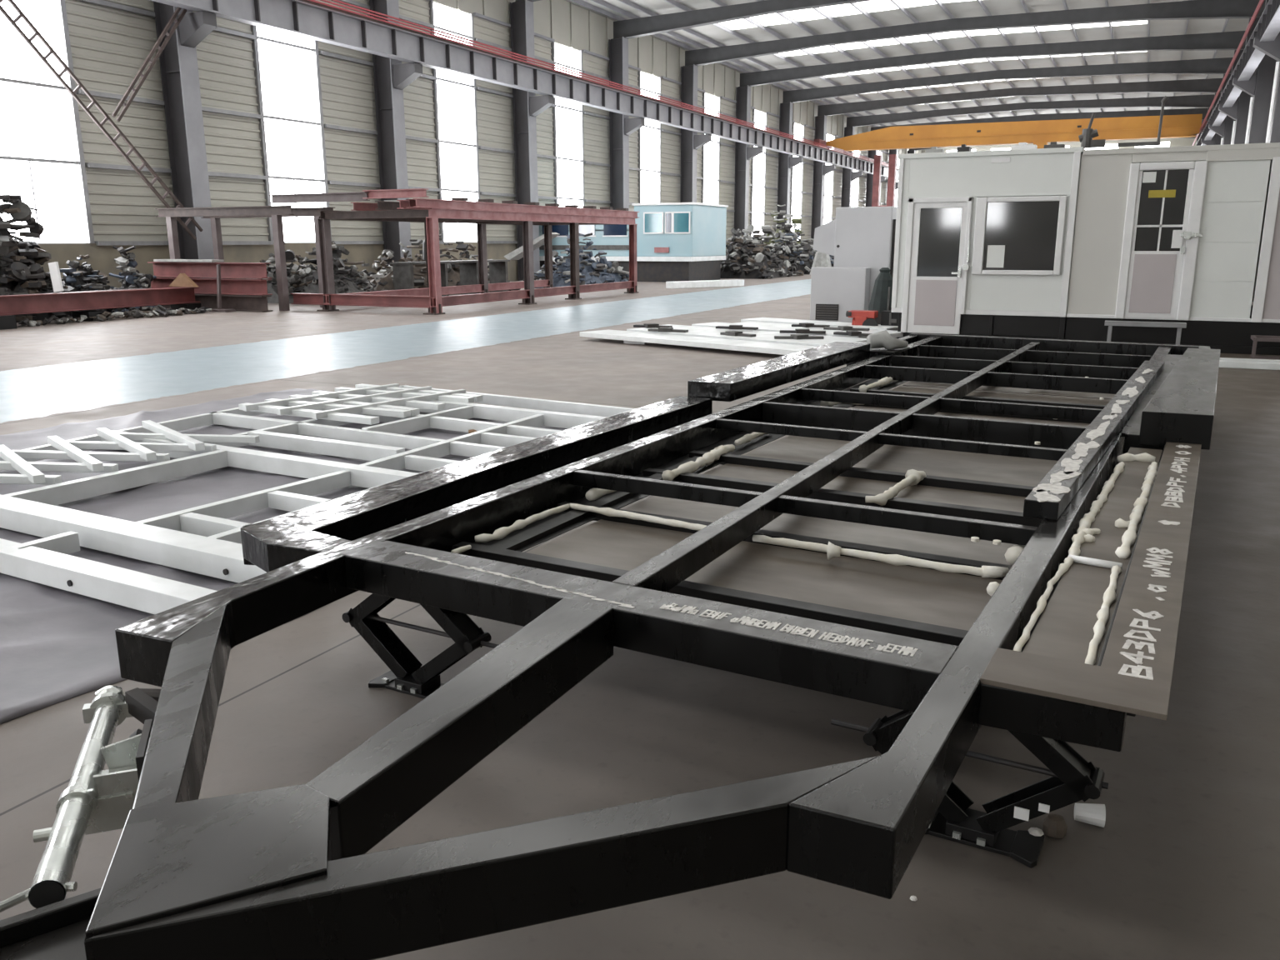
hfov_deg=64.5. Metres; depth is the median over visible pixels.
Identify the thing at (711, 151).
window
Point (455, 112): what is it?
window
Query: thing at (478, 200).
block
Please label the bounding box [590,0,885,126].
trim
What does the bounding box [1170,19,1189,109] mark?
trim
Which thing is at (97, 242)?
trim
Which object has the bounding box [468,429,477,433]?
wood offcut
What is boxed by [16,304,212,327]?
heap
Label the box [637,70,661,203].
window
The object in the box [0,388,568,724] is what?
tarpaulin
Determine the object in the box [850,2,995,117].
trim
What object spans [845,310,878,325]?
red compressor
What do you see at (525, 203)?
block
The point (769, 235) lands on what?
heap
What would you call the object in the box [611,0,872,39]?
rafter
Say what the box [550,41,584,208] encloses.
window
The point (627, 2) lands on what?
trim
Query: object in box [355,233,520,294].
heap
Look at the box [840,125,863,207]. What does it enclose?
steel column
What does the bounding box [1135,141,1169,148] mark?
window
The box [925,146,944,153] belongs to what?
box
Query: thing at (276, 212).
rack
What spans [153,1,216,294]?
steel column
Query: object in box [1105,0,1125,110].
trim
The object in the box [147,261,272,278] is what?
steel beam
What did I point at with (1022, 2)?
trim
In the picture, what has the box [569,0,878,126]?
trim
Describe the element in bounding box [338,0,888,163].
trim
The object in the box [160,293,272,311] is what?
steel beam
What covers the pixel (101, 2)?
trim
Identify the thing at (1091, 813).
cup
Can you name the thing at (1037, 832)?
stone
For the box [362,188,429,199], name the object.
steel beam
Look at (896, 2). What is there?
trim
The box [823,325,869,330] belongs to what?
metal offcut
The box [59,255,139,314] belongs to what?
heap
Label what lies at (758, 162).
window
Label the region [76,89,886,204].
trim
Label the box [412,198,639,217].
steel beam
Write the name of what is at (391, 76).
steel column
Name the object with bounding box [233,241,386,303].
heap
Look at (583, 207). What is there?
block
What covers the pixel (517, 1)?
rafter
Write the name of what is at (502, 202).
block
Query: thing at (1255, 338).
steel frame
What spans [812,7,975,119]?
trim
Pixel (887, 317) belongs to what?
crate
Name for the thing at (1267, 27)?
runway
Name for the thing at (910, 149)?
rafter
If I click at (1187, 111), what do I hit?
rafter
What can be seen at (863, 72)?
window
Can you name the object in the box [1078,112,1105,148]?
roof fitting
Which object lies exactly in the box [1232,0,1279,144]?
steel column
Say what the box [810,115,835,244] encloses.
steel column
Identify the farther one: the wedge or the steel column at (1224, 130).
the steel column at (1224, 130)
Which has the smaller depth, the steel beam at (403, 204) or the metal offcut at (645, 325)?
the metal offcut at (645, 325)
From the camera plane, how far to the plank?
19.40 m
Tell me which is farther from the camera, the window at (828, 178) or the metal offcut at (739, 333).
the window at (828, 178)
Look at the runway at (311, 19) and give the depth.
34.20 m
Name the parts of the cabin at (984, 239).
door panel, door frame, door, glass pane, door handle, glass pane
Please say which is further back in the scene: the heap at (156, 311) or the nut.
the heap at (156, 311)
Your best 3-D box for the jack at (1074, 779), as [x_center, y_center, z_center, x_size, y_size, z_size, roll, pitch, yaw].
[0.824,0.700,2.601,0.690,0.445,0.158,7,15,29]
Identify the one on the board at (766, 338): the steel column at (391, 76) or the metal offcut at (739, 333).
the metal offcut at (739, 333)
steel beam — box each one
[0,286,200,315]
[19,288,148,294]
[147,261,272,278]
[150,277,272,294]
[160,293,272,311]
[269,191,369,203]
[350,202,382,210]
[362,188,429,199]
[375,200,415,209]
[396,200,427,209]
[405,199,425,209]
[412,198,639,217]
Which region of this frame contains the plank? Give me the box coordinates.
[48,261,63,292]
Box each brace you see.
[0,0,202,239]
[110,7,187,121]
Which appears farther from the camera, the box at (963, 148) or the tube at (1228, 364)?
the box at (963, 148)
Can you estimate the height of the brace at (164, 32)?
2.875 m
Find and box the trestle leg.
[210,264,236,312]
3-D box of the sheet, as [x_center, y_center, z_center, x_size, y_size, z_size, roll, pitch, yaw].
[-10.447,-5.076,23.458,1.900,0.050,0.340,6,15,25]
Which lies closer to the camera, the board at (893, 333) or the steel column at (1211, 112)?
the board at (893, 333)
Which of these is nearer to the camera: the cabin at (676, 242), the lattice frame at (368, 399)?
the lattice frame at (368, 399)
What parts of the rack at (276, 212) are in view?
post, post, post, post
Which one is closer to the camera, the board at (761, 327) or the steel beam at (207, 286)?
the board at (761, 327)
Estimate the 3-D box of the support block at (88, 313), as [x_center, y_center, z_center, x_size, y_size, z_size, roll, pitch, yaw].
[-10.989,-3.281,20.267,0.500,0.180,0.400,6,15,25]
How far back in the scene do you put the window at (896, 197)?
99.37 m
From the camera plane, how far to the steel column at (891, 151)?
94.40 m
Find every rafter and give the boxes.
[513,0,540,2]
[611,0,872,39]
[683,0,1265,66]
[738,30,1246,87]
[782,57,1233,103]
[816,78,1222,116]
[845,94,1214,127]
[870,108,1208,130]
[909,134,1196,150]
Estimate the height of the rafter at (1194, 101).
1.125 m
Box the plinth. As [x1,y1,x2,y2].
[875,313,880,324]
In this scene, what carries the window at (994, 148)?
in the wall at (1173, 142)
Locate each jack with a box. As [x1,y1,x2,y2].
[341,593,499,699]
[830,710,1108,868]
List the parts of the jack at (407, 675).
arm, arm, plate, screw rod, arm, arm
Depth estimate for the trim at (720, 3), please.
53.38 m
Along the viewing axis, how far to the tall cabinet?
19.16 m
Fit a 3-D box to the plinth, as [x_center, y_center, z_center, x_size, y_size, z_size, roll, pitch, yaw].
[4.227,-2.776,17.687,0.500,0.300,0.500,6,15,25]
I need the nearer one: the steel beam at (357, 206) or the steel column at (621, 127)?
the steel beam at (357, 206)
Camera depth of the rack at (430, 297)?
24.53 m
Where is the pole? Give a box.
[1117,95,1169,146]
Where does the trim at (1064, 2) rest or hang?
attached to the rafter at (641, 27)
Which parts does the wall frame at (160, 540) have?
edge rail, cross rail, cross rail, cross rail, edge rail, cross rail, cross rail, cross rail, cross rail, cross rail, cross rail, cross rail, cross rail, cross rail, cross rail, cross rail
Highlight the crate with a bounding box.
[880,310,898,325]
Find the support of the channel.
on the floor
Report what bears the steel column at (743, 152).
on the floor
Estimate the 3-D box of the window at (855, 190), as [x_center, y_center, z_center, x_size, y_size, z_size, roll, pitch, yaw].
[17.973,-24.106,85.111,0.150,7.950,2.460,6,15,25]
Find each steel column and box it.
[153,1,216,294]
[369,0,422,264]
[510,0,554,280]
[609,36,644,210]
[680,64,711,202]
[733,85,763,244]
[776,101,803,233]
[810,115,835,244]
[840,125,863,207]
[865,150,885,206]
[886,149,898,206]
[907,150,915,153]
[1200,74,1230,144]
[1206,107,1213,120]
[1208,49,1243,144]
[1212,92,1220,137]
[1218,17,1259,144]
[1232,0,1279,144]
[1252,35,1279,143]
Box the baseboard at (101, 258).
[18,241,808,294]
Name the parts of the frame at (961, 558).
crank handle, coupler plate, coupler plate, backing plate, gusset plate, rail, rail, rail, rail, rail, plate, ledge plate, rail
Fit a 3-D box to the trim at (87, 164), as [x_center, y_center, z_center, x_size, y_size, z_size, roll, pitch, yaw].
[-2.411,-12.315,44.700,0.140,0.100,139.000,6,15,25]
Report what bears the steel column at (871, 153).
on the floor
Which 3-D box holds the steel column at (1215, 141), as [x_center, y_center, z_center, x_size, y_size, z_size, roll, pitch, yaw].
[31.978,-17.162,56.690,1.450,10.350,0.500,6,15,25]
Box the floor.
[0,274,1279,959]
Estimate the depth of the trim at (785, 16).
53.57 m
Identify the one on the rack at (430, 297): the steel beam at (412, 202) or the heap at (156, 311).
the steel beam at (412, 202)
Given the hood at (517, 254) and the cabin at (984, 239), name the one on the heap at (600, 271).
the hood at (517, 254)
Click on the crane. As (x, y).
(1040, 133)
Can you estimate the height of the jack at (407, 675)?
0.445 m
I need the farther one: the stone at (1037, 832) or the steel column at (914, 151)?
the steel column at (914, 151)
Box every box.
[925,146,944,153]
[956,144,971,151]
[1010,142,1037,149]
[1044,141,1065,148]
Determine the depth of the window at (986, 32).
50.65 m
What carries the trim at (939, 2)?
attached to the rafter at (641, 27)
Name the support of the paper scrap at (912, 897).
on the floor
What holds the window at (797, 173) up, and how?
in the wall at (109, 47)
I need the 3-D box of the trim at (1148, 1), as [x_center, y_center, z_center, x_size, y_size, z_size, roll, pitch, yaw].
[17.959,-18.556,35.777,0.070,0.169,144.000,6,15,25]
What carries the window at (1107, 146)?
in the wall at (1173, 142)
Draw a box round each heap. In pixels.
[0,195,75,322]
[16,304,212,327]
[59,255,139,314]
[109,245,160,310]
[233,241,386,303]
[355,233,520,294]
[519,233,629,288]
[720,224,804,279]
[752,204,804,247]
[769,225,834,274]
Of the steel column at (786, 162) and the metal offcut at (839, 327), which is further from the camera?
the steel column at (786, 162)
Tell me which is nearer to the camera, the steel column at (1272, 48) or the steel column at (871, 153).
the steel column at (1272, 48)
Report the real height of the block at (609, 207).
0.070 m
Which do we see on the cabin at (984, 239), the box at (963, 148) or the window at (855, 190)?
the box at (963, 148)
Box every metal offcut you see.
[633,323,672,328]
[647,327,688,332]
[715,325,758,329]
[720,330,755,337]
[774,334,824,339]
[780,328,825,333]
[791,322,829,327]
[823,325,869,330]
[833,330,872,336]
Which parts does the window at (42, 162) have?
frame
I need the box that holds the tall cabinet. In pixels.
[810,206,896,322]
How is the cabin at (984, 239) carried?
on the floor
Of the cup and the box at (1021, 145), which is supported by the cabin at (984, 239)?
the box at (1021, 145)
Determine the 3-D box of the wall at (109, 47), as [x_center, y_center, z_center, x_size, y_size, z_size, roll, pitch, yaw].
[-1.116,-15.995,46.841,0.140,9.640,145.600,6,15,25]
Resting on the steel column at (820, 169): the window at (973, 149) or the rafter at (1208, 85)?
the rafter at (1208, 85)
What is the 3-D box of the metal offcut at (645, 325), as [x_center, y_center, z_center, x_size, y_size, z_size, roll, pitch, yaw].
[0.200,-2.494,16.400,0.637,0.060,0.256,6,15,25]
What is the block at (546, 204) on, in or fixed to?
on the steel beam at (420, 202)
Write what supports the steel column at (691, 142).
on the floor
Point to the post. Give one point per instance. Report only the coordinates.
(889, 287)
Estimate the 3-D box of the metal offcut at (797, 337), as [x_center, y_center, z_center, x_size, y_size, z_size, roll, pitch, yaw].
[2.266,-2.041,14.448,0.703,0.060,0.230,-1,13,-2]
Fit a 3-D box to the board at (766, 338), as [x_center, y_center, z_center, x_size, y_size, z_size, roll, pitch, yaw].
[1.502,-2.097,14.979,4.150,0.070,0.640,12,18,43]
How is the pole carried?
on the cabin at (1190, 235)
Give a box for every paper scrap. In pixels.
[910,895,917,900]
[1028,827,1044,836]
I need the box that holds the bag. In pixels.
[809,250,831,274]
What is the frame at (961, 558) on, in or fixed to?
on the jack at (407, 675)
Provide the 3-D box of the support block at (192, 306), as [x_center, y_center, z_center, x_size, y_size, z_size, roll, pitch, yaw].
[-10.211,-3.883,22.822,0.500,0.180,0.400,6,15,25]
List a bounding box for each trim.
[76,0,887,182]
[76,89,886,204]
[85,162,835,219]
[94,240,806,245]
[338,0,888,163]
[426,0,889,154]
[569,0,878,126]
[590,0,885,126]
[616,0,943,148]
[663,0,915,124]
[710,0,935,122]
[755,0,955,120]
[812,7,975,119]
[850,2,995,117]
[890,0,1016,115]
[934,0,1038,114]
[976,0,1059,113]
[1019,0,1080,112]
[1061,0,1103,111]
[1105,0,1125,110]
[1147,0,1149,109]
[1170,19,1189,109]
[1195,18,1229,108]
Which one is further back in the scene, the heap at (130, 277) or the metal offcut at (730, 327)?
the heap at (130, 277)
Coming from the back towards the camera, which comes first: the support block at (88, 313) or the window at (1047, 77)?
the window at (1047, 77)
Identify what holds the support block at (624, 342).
on the floor
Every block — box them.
[0,315,16,329]
[71,310,108,321]
[170,302,201,309]
[451,197,468,200]
[477,199,494,202]
[501,200,517,204]
[524,202,539,204]
[545,203,559,206]
[565,205,578,207]
[582,205,596,209]
[600,206,612,209]
[615,208,628,210]
[623,340,648,344]
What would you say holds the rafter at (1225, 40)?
on the steel column at (743, 152)
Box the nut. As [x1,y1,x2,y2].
[1043,813,1067,838]
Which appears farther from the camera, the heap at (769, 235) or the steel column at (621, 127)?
the heap at (769, 235)
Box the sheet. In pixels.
[153,259,224,261]
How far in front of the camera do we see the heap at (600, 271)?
34.45 m
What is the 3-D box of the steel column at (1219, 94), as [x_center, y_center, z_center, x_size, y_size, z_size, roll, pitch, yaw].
[35.480,-18.814,63.690,1.450,10.350,0.500,6,15,25]
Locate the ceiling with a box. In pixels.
[564,0,1249,127]
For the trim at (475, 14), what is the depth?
44.44 m
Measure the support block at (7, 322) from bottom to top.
0.240 m
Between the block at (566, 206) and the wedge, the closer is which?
the wedge
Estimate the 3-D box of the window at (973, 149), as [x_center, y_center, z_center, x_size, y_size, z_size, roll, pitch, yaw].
[33.700,-30.812,107.272,3.000,7.800,0.025,6,15,25]
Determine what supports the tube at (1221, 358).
on the floor
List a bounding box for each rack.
[155,205,334,310]
[290,208,638,314]
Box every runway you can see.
[150,0,899,180]
[1191,0,1279,145]
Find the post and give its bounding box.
[887,286,890,310]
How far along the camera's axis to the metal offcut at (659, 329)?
15.59 m
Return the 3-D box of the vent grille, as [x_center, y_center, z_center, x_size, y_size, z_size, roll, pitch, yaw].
[3.561,-3.200,19.328,0.440,0.300,0.034,6,15,25]
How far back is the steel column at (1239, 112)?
42.27 m
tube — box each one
[1219,357,1279,362]
[1219,360,1279,369]
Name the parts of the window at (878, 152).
frame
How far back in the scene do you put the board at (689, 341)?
14.41 m
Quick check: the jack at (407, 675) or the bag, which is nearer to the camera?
the jack at (407, 675)
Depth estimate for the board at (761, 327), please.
16.14 m
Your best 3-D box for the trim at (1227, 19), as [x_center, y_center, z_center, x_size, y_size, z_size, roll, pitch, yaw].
[20.872,-18.189,34.406,0.070,0.169,144.000,6,15,25]
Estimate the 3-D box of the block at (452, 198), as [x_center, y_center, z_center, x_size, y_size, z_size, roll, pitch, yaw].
[-3.950,-6.155,22.238,0.320,0.070,0.180,6,15,25]
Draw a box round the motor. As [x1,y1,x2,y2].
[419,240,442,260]
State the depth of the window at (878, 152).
92.24 m
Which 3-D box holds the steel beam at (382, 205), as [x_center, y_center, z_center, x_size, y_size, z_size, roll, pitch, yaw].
[-3.557,-7.060,26.656,0.160,0.180,10.354,6,14,24]
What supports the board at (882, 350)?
on the frame at (961, 558)
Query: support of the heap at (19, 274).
on the floor
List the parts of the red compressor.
tank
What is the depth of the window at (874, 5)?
45.02 m
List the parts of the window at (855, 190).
frame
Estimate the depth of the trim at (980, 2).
51.34 m
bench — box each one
[390,259,509,296]
[1104,320,1186,344]
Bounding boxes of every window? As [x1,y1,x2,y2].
[0,0,94,243]
[250,25,331,240]
[428,0,479,240]
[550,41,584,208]
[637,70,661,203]
[700,92,720,204]
[719,0,974,29]
[750,109,767,239]
[779,20,1147,56]
[789,122,804,239]
[822,133,834,224]
[823,50,1147,77]
[851,150,860,206]
[861,77,1049,94]
[877,150,882,205]
[895,157,899,206]
[946,149,975,152]
[990,148,1010,150]
[1085,144,1118,149]
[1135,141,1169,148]
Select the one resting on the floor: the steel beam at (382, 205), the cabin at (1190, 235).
the cabin at (1190, 235)
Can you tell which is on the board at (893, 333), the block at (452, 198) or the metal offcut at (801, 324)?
the metal offcut at (801, 324)
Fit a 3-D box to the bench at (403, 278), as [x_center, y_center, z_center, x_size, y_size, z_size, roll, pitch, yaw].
[-5.173,-5.613,28.235,0.700,0.950,4.400,7,15,27]
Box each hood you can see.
[504,232,559,259]
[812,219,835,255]
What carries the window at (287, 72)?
in the wall at (109, 47)
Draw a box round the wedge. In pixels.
[168,273,198,287]
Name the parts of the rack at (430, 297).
post, post, post, post, post, post, post, post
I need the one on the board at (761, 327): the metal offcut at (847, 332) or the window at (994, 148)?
the metal offcut at (847, 332)
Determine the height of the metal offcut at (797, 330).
0.060 m
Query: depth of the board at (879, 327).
17.44 m
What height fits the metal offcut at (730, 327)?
0.060 m
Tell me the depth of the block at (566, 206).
26.72 m
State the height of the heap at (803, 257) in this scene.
2.288 m
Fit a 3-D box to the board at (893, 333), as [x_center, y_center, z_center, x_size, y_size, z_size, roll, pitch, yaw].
[2.843,-2.471,16.643,3.100,0.070,0.640,12,18,43]
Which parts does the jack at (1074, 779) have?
arm, arm, screw rod, plate, arm, arm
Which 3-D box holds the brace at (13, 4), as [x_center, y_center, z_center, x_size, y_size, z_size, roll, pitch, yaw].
[-12.354,-8.491,22.521,0.060,6.146,5.763,6,15,25]
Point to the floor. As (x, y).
(1184, 862)
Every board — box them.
[580,329,815,354]
[626,327,866,346]
[664,324,866,342]
[691,321,875,338]
[734,321,903,337]
[740,317,898,330]
[870,346,909,354]
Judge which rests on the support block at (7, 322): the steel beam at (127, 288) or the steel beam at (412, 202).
the steel beam at (127, 288)
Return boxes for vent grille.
[815,304,839,319]
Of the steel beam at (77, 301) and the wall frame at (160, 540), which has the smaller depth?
the wall frame at (160, 540)
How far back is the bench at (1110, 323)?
13.79 m
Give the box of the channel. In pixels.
[665,279,744,288]
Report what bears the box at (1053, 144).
on the cabin at (984, 239)
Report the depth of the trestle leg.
22.64 m
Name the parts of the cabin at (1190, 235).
door panel, door, door frame, glass pane, ribbed panel, panel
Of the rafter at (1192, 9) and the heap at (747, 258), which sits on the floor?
the heap at (747, 258)
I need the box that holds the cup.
[1074,803,1105,827]
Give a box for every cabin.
[539,202,728,281]
[891,146,1084,339]
[1064,142,1279,354]
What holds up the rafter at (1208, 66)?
on the steel column at (786, 162)
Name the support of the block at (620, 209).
on the steel beam at (420, 202)
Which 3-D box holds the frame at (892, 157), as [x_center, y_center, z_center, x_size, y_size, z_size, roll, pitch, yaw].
[19.551,-21.880,81.624,1.700,8.200,0.500,6,15,25]
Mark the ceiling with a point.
(931, 12)
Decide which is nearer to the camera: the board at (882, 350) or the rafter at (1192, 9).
the board at (882, 350)
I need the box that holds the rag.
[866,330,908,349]
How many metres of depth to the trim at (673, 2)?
50.27 m
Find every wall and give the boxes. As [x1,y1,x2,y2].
[65,0,922,240]
[922,138,1196,153]
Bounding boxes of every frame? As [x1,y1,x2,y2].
[0,333,1220,959]
[0,383,483,484]
[0,385,635,614]
[871,154,896,206]
[1249,335,1279,359]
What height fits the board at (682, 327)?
0.070 m
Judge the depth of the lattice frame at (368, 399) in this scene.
7.23 m
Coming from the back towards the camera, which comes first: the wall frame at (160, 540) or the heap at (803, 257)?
the heap at (803, 257)
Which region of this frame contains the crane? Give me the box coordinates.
[813,114,1207,151]
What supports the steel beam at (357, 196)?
on the rack at (276, 212)
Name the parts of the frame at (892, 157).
post, post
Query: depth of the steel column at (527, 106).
39.02 m
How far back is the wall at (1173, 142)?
100.10 m
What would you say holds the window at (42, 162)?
in the wall at (109, 47)

